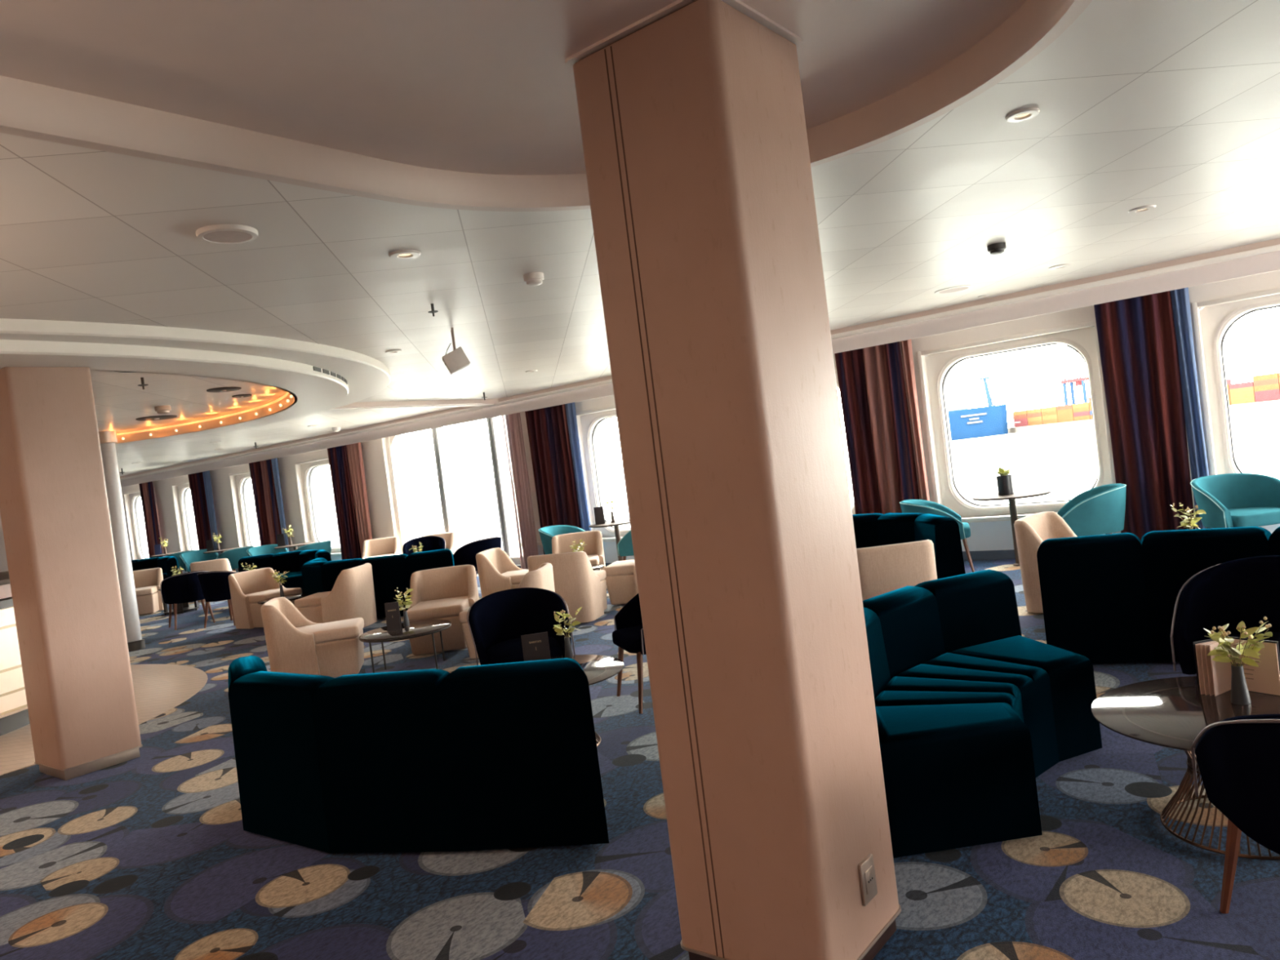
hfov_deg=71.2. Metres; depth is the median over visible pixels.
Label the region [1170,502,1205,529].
eucalyptus sprig
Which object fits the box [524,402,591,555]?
curtain
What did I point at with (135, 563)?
cushion
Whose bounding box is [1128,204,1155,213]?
recessed light
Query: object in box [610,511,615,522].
vase
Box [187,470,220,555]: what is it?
curtain
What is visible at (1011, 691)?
seat cushion
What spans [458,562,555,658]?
slipper chair
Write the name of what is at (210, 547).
menu card
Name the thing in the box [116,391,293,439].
light
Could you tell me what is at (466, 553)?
tub chair
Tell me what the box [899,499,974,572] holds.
chair
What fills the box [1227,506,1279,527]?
seat cushion
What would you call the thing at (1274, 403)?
quay
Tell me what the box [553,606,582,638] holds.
eucalyptus sprig
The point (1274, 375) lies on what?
shipping container
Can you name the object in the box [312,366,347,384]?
air vent
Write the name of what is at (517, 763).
cushion
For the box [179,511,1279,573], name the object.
wall
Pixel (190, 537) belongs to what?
window
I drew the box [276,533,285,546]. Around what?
menu card
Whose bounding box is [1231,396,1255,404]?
shipping container
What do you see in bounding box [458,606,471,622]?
seat cushion
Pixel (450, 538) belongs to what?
slipper chair
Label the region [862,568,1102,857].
curved sofa
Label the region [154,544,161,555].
menu card
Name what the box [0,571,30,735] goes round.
bar counter
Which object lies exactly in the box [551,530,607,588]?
slipper chair
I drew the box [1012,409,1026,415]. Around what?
shipping container
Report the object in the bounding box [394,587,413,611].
eucalyptus sprig
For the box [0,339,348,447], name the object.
trim
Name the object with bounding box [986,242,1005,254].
dome security camera
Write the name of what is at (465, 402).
trim
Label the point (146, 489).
curtain
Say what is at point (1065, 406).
shipping container
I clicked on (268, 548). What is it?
chair
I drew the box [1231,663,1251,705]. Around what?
vase
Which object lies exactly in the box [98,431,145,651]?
post
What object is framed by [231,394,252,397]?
speaker
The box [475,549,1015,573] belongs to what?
vent grille
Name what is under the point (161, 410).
smoke detector
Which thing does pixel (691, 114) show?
column
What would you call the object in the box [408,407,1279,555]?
sea
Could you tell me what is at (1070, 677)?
seat cushion
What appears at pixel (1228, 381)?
shipping container
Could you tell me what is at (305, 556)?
cushion
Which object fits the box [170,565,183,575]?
eucalyptus sprig
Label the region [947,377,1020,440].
cargo ship
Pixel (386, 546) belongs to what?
slipper chair
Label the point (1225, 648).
eucalyptus sprig
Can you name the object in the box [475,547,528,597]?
slipper chair
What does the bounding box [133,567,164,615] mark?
slipper chair
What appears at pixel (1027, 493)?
pedestal table
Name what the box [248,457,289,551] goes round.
curtain
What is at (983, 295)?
recessed light
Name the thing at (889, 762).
cushion
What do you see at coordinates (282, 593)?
vase
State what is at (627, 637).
seat cushion
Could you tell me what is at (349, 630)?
seat cushion
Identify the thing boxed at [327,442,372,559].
curtain
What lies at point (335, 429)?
smoke detector
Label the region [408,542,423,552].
eucalyptus sprig
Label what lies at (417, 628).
side table
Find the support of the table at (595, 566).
on the floor
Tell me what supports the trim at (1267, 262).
attached to the wall at (3, 562)
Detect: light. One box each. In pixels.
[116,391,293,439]
[385,349,401,353]
[389,249,420,259]
[525,369,537,372]
[977,294,989,297]
[1005,107,1039,122]
[1048,263,1071,269]
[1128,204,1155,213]
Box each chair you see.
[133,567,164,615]
[160,570,215,630]
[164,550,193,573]
[179,549,218,572]
[190,558,235,602]
[197,570,237,628]
[216,546,253,572]
[227,567,302,628]
[246,544,288,556]
[260,596,364,677]
[293,563,377,627]
[294,540,331,554]
[361,536,400,559]
[401,535,445,555]
[406,564,479,654]
[420,532,457,554]
[453,536,502,577]
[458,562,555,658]
[466,587,575,665]
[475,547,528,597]
[527,551,607,623]
[537,524,585,554]
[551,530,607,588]
[602,559,638,604]
[612,593,646,713]
[617,529,634,560]
[856,539,937,600]
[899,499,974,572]
[1013,511,1076,613]
[1057,483,1126,536]
[1170,555,1279,675]
[1190,473,1279,528]
[1191,713,1279,913]
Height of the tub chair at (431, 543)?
0.778 m
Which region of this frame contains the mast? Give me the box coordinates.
[1031,355,1040,408]
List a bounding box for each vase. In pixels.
[279,584,284,597]
[288,537,292,545]
[403,610,409,626]
[564,636,573,657]
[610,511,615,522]
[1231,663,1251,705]
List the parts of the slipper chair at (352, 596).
backrest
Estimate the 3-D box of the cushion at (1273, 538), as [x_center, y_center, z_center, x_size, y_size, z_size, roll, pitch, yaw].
[3.706,0.599,4.704,0.250,0.745,0.621,-8,2,-44]
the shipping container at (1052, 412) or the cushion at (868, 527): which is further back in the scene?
the shipping container at (1052, 412)
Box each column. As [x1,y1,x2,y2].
[0,366,142,780]
[564,0,901,959]
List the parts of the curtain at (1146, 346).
panel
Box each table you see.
[150,551,183,556]
[157,588,199,614]
[203,546,240,553]
[257,593,307,631]
[274,542,315,551]
[359,619,451,672]
[551,654,624,746]
[588,519,630,560]
[591,564,603,570]
[972,489,1052,565]
[1091,675,1279,860]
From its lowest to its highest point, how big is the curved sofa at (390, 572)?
0.745 m
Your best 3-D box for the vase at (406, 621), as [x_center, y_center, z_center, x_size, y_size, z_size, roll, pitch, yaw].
[-2.030,1.203,7.758,0.053,0.130,0.053,-6,2,39]
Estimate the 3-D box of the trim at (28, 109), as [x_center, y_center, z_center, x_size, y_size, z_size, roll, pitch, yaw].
[-1.584,-0.970,0.560,2.470,0.140,7.570,-6,2,39]
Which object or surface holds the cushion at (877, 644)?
on the curved sofa at (971, 709)
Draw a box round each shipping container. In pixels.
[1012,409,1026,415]
[1013,413,1027,419]
[1013,417,1027,423]
[1013,422,1028,426]
[1026,408,1041,413]
[1026,412,1041,417]
[1027,416,1042,422]
[1027,420,1043,426]
[1040,406,1057,412]
[1041,410,1057,416]
[1042,414,1057,420]
[1042,418,1057,424]
[1056,404,1072,410]
[1057,408,1073,414]
[1057,413,1073,418]
[1057,417,1074,422]
[1071,402,1088,408]
[1072,406,1089,412]
[1073,410,1089,417]
[1073,414,1090,421]
[1226,378,1231,384]
[1229,381,1253,389]
[1229,386,1254,394]
[1230,391,1254,399]
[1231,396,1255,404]
[1253,373,1279,381]
[1253,377,1279,386]
[1253,383,1279,391]
[1254,388,1279,396]
[1254,394,1279,402]
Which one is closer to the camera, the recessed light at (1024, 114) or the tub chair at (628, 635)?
the recessed light at (1024, 114)
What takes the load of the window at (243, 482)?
attached to the wall window at (382, 513)
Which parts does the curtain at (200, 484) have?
panel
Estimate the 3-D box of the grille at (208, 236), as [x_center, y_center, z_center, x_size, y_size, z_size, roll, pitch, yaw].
[-1.810,-1.070,3.928,0.195,0.007,0.195,-6,2,39]
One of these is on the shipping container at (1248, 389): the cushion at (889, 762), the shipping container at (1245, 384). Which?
the shipping container at (1245, 384)
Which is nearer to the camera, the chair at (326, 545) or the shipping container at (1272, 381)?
the chair at (326, 545)
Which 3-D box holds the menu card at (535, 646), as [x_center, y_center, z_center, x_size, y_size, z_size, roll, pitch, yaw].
[-0.626,1.009,5.382,0.160,0.170,0.060,-7,1,-6]
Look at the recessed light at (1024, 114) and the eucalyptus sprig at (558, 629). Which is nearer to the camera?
the recessed light at (1024, 114)
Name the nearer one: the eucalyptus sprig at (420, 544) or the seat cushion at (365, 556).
the eucalyptus sprig at (420, 544)
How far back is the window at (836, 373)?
10.79 m
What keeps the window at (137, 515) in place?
attached to the wall window at (382, 513)
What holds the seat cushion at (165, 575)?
on the curved sofa at (166, 563)
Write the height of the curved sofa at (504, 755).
0.745 m
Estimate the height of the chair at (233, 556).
0.778 m
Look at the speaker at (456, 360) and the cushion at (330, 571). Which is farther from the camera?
the cushion at (330, 571)
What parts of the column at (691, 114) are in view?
edge trim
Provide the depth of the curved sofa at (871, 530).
7.88 m
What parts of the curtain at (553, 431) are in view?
panel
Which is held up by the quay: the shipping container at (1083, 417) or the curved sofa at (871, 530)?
the shipping container at (1083, 417)
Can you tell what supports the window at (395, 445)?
attached to the wall window at (382, 513)
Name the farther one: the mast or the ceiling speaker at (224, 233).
the mast
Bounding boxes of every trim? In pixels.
[0,0,1092,211]
[0,318,391,417]
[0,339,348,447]
[90,369,297,444]
[120,238,1279,478]
[120,250,1279,487]
[317,404,493,411]
[333,398,498,408]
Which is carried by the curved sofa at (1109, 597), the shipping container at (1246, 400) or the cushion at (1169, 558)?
the cushion at (1169, 558)
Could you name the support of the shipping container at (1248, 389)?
on the shipping container at (1251, 394)
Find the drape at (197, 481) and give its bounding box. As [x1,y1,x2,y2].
[187,471,211,549]
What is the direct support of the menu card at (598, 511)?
on the pedestal table at (619, 522)
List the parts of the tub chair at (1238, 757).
leg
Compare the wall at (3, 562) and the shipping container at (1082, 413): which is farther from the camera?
the shipping container at (1082, 413)
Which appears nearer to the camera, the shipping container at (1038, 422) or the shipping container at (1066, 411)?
the shipping container at (1066, 411)
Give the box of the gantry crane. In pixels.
[1061,375,1088,404]
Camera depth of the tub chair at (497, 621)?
6.04 m
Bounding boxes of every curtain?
[138,481,162,558]
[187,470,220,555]
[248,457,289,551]
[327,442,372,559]
[501,412,538,568]
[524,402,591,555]
[834,339,929,514]
[1093,287,1208,540]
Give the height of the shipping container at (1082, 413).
2.550 m
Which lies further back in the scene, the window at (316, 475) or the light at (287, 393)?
the window at (316, 475)
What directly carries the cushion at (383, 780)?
on the curved sofa at (504, 755)
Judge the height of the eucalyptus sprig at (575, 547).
0.280 m
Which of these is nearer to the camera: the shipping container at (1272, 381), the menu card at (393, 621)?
the menu card at (393, 621)
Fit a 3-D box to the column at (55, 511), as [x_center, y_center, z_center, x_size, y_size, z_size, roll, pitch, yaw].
[-3.797,0.590,5.889,0.498,2.604,0.493,-6,2,39]
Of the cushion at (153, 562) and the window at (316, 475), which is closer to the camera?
the window at (316, 475)
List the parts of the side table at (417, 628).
leg, leg, glass, leg, leg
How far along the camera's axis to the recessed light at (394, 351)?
7.82 m
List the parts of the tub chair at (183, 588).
leg, leg, leg, leg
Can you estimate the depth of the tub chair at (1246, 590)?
4.01 m
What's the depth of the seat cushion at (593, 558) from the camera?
10.86 m
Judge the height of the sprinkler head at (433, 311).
0.085 m
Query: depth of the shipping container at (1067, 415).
545.38 m
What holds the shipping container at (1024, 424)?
on the quay
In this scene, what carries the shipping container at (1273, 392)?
on the shipping container at (1270, 397)
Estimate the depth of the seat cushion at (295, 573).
14.05 m
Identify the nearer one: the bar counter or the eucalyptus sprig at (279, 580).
the bar counter
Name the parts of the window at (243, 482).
pane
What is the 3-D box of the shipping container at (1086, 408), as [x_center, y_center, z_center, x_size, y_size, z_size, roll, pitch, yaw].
[264.276,-42.143,534.428,2.460,2.550,12.000,-8,1,-20]
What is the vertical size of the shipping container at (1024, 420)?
2.550 m
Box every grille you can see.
[203,231,252,242]
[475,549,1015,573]
[938,286,968,293]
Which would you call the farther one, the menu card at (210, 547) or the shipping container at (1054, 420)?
the shipping container at (1054, 420)
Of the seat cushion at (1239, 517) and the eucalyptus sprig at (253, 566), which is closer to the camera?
the seat cushion at (1239, 517)
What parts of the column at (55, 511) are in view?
edge trim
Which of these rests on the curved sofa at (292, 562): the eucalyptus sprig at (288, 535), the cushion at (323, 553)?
the cushion at (323, 553)
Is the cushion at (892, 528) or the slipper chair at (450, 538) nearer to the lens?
the cushion at (892, 528)
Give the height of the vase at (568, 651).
0.120 m
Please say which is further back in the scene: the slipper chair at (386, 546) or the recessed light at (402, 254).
the slipper chair at (386, 546)
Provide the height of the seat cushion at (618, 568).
0.100 m
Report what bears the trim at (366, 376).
attached to the ceiling
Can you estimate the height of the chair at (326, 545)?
0.778 m
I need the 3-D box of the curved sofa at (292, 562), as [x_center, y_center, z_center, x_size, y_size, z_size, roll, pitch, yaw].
[-5.663,1.552,14.194,2.211,0.745,1.096,-6,2,39]
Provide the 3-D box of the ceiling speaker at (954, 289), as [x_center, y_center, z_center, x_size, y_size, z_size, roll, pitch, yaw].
[2.921,-1.772,8.336,0.340,0.008,0.340,-6,2,39]
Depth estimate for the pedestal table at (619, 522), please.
12.37 m
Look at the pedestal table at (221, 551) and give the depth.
19.23 m
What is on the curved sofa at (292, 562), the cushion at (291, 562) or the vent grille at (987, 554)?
the cushion at (291, 562)
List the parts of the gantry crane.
leg, leg, leg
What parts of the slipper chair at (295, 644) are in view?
backrest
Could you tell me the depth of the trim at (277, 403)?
11.22 m
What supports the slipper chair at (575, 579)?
on the floor
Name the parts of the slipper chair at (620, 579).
backrest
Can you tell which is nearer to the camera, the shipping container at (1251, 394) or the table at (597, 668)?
the table at (597, 668)
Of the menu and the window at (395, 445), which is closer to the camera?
the menu
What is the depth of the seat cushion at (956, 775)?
3.23 m
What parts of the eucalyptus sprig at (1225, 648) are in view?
stem, stem, stem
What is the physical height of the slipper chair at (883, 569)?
0.715 m
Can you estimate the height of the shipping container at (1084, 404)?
2.550 m
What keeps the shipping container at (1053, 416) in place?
on the shipping container at (1054, 420)
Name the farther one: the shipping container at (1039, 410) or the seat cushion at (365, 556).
the shipping container at (1039, 410)
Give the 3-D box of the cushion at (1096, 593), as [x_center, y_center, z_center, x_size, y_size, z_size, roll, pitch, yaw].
[2.739,0.704,5.391,0.601,0.745,0.250,-7,1,20]
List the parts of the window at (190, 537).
architrave, pane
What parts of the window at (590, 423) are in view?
architrave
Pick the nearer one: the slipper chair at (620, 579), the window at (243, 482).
the slipper chair at (620, 579)
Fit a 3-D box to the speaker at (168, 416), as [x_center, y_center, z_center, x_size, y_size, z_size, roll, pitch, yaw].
[-5.775,-0.737,10.691,0.440,0.020,0.440,-6,2,39]
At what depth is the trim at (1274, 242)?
9.56 m
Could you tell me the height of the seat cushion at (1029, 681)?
0.425 m
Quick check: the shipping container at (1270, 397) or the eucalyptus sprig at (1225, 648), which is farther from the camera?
the shipping container at (1270, 397)
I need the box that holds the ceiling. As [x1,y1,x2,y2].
[0,0,1279,476]
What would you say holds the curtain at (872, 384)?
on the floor
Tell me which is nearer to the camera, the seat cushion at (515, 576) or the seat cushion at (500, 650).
the seat cushion at (500, 650)
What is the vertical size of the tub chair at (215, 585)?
0.778 m
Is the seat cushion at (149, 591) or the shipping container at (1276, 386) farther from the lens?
the shipping container at (1276, 386)
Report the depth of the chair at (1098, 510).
8.13 m
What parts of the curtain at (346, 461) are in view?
panel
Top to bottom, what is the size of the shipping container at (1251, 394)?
2.550 m
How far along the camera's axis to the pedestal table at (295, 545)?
17.41 m
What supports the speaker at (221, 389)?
attached to the ceiling
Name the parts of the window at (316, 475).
architrave, pane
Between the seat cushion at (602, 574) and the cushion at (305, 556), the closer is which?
the seat cushion at (602, 574)
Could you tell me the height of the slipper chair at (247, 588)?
0.715 m
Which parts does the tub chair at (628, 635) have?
leg, leg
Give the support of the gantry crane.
on the quay
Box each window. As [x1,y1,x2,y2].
[120,244,1279,559]
[123,487,164,559]
[170,481,199,551]
[228,466,279,546]
[293,456,341,552]
[385,416,520,564]
[576,405,631,537]
[834,366,855,514]
[916,320,1115,516]
[1191,288,1279,475]
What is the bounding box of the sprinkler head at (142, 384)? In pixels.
[137,377,148,389]
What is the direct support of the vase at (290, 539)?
on the pedestal table at (295, 545)
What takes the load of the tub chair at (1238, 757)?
on the floor
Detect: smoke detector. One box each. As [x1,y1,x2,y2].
[154,405,170,414]
[331,426,341,432]
[523,271,543,286]
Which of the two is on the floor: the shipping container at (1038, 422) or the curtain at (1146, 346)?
the curtain at (1146, 346)
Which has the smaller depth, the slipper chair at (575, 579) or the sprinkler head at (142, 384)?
the sprinkler head at (142, 384)
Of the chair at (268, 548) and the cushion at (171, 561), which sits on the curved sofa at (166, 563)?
the cushion at (171, 561)
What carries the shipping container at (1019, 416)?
on the shipping container at (1024, 420)
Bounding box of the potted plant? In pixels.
[993,466,1014,495]
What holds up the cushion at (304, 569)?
on the curved sofa at (390, 572)
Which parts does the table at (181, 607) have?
leg, leg, leg, leg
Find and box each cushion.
[131,560,138,570]
[135,585,157,596]
[137,556,160,570]
[156,555,178,573]
[162,573,167,579]
[166,555,179,577]
[227,671,334,853]
[228,655,266,830]
[238,553,274,572]
[245,587,302,603]
[271,550,302,573]
[278,571,302,578]
[279,573,303,593]
[293,591,331,608]
[296,617,364,643]
[298,549,320,571]
[301,557,327,586]
[301,560,326,595]
[311,668,457,853]
[315,549,331,561]
[320,558,363,591]
[358,554,409,618]
[363,553,394,559]
[404,548,454,593]
[406,595,469,622]
[436,657,608,851]
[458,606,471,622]
[486,636,562,664]
[501,568,528,584]
[586,554,599,564]
[593,569,606,581]
[602,559,635,576]
[612,625,641,653]
[852,513,882,548]
[862,586,945,679]
[863,607,890,699]
[874,690,1018,715]
[875,702,1042,857]
[876,512,925,546]
[880,755,899,857]
[881,676,1023,721]
[894,663,1044,777]
[914,513,965,578]
[915,568,1022,653]
[923,653,1058,771]
[950,635,1102,761]
[962,522,970,537]
[1036,533,1154,663]
[1140,526,1271,662]
[1193,631,1279,673]
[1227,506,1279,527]
[1268,526,1279,555]
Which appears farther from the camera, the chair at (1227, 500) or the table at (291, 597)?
the table at (291, 597)
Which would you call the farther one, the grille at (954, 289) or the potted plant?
the potted plant
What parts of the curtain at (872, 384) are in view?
panel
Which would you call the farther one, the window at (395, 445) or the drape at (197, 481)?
the drape at (197, 481)
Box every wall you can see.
[0,513,8,572]
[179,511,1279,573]
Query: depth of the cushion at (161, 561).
18.67 m
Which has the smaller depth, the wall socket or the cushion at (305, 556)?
the wall socket
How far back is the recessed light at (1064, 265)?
7.71 m
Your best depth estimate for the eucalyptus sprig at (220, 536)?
19.50 m
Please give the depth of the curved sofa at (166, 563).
18.74 m
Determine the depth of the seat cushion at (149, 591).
14.87 m
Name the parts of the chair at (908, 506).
leg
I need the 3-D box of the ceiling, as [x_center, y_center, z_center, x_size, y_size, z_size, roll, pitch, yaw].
[-8.332,-0.422,7.308,38.000,0.162,19.200,-6,2,39]
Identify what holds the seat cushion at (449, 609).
on the slipper chair at (442, 593)
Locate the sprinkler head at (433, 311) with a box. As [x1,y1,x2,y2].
[427,303,438,316]
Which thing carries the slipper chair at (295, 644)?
on the floor
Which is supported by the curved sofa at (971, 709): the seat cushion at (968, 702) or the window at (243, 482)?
the seat cushion at (968, 702)
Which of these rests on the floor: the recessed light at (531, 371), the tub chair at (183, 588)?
the tub chair at (183, 588)
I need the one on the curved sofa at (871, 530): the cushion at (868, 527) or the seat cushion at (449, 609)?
the cushion at (868, 527)
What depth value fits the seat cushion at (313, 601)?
10.33 m
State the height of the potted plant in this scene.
0.296 m
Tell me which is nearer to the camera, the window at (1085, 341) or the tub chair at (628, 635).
the tub chair at (628, 635)
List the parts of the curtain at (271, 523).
panel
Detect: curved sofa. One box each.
[131,555,179,579]
[227,655,608,853]
[238,549,331,593]
[301,548,454,618]
[852,512,965,578]
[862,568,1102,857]
[1036,526,1279,663]
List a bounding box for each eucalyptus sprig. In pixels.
[159,537,167,547]
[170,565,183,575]
[212,533,222,543]
[241,562,257,570]
[269,569,288,585]
[284,524,293,537]
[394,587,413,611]
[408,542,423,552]
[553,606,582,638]
[569,538,586,551]
[604,493,617,511]
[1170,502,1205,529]
[1204,616,1272,666]
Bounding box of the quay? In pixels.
[1008,400,1279,433]
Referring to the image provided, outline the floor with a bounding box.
[0,559,1279,959]
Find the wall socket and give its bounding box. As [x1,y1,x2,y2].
[857,853,877,906]
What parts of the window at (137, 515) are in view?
pane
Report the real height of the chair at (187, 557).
0.778 m
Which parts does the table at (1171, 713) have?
wire rod, wire rod, wire rod, wire rod, wire rod, wire rod, wire rod, glass, wire rod, wire rod, wire rod, wire rod, wire rod, wire rod, wire rod, wire rod, wire rod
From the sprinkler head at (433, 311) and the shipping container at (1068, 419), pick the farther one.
the shipping container at (1068, 419)
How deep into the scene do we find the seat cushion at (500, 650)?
5.70 m
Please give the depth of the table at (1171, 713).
3.19 m
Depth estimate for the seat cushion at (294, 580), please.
13.55 m
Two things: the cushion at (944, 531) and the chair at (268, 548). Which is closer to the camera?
the cushion at (944, 531)
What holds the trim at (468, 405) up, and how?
attached to the trim at (465, 402)
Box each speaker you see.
[135,414,177,420]
[195,223,257,244]
[206,386,241,392]
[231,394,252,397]
[441,327,470,375]
[934,284,973,293]
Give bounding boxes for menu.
[1192,636,1279,696]
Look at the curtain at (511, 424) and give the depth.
13.99 m
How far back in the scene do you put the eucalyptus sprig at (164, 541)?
21.12 m
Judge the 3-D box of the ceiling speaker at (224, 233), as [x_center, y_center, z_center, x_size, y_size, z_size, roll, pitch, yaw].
[-1.811,-1.077,3.928,0.250,0.022,0.250,-6,2,39]
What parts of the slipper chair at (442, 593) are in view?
backrest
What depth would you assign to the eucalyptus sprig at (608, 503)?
12.41 m
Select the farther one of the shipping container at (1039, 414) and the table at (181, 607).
the shipping container at (1039, 414)
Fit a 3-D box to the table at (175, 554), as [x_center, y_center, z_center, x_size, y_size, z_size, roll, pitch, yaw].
[-10.430,2.014,20.292,0.666,0.778,0.750,-6,1,29]
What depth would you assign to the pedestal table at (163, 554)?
20.83 m
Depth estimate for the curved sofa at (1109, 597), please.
5.23 m
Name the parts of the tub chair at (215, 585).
leg, leg, leg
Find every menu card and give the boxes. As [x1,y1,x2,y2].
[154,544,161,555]
[205,539,213,551]
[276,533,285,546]
[384,601,402,631]
[520,631,551,661]
[593,506,604,524]
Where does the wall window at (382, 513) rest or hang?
in the wall at (984, 535)
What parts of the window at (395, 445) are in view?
corner plate, pane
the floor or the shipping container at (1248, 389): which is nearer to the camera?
the floor
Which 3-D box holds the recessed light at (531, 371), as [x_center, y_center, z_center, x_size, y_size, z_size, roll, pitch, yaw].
[-1.298,-1.298,10.681,0.140,0.012,0.140,-6,2,39]
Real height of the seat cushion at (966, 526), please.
0.110 m
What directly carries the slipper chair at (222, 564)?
on the floor
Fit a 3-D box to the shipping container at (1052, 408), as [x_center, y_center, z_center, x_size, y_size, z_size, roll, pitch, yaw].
[255.634,-44.160,557.620,2.460,2.550,12.000,-8,1,-20]
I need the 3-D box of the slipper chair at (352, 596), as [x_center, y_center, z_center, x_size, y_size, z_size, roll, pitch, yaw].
[-3.580,1.399,10.556,0.782,0.715,0.640,-7,1,9]
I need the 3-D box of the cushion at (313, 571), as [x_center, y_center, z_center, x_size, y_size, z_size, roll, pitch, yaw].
[-4.108,1.418,11.560,0.567,0.745,0.250,-6,2,45]
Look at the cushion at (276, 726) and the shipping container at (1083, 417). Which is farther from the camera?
the shipping container at (1083, 417)
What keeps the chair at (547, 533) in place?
on the floor
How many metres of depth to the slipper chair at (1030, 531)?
6.89 m
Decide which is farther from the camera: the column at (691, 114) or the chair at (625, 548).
the chair at (625, 548)
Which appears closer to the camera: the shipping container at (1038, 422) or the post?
the post
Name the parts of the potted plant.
pot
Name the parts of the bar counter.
panel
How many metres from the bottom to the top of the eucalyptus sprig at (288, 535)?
0.308 m
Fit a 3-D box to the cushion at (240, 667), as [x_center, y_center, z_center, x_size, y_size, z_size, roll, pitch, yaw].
[-1.968,1.308,4.625,0.250,0.745,0.630,-8,1,-25]
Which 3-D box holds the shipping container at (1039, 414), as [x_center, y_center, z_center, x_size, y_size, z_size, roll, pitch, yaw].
[251.785,-41.374,569.301,2.460,2.550,12.000,-8,1,-20]
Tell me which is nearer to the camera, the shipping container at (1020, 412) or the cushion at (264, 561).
the cushion at (264, 561)
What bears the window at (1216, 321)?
attached to the wall window at (382, 513)
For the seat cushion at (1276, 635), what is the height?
0.090 m
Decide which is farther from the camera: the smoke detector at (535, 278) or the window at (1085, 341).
the window at (1085, 341)
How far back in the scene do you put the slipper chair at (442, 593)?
8.64 m
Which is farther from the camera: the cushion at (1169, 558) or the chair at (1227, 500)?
the chair at (1227, 500)
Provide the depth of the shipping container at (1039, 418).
568.62 m
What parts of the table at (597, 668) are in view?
glass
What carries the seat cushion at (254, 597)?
on the slipper chair at (247, 588)
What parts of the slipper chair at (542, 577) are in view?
backrest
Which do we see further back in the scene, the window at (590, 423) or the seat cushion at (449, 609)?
the window at (590, 423)

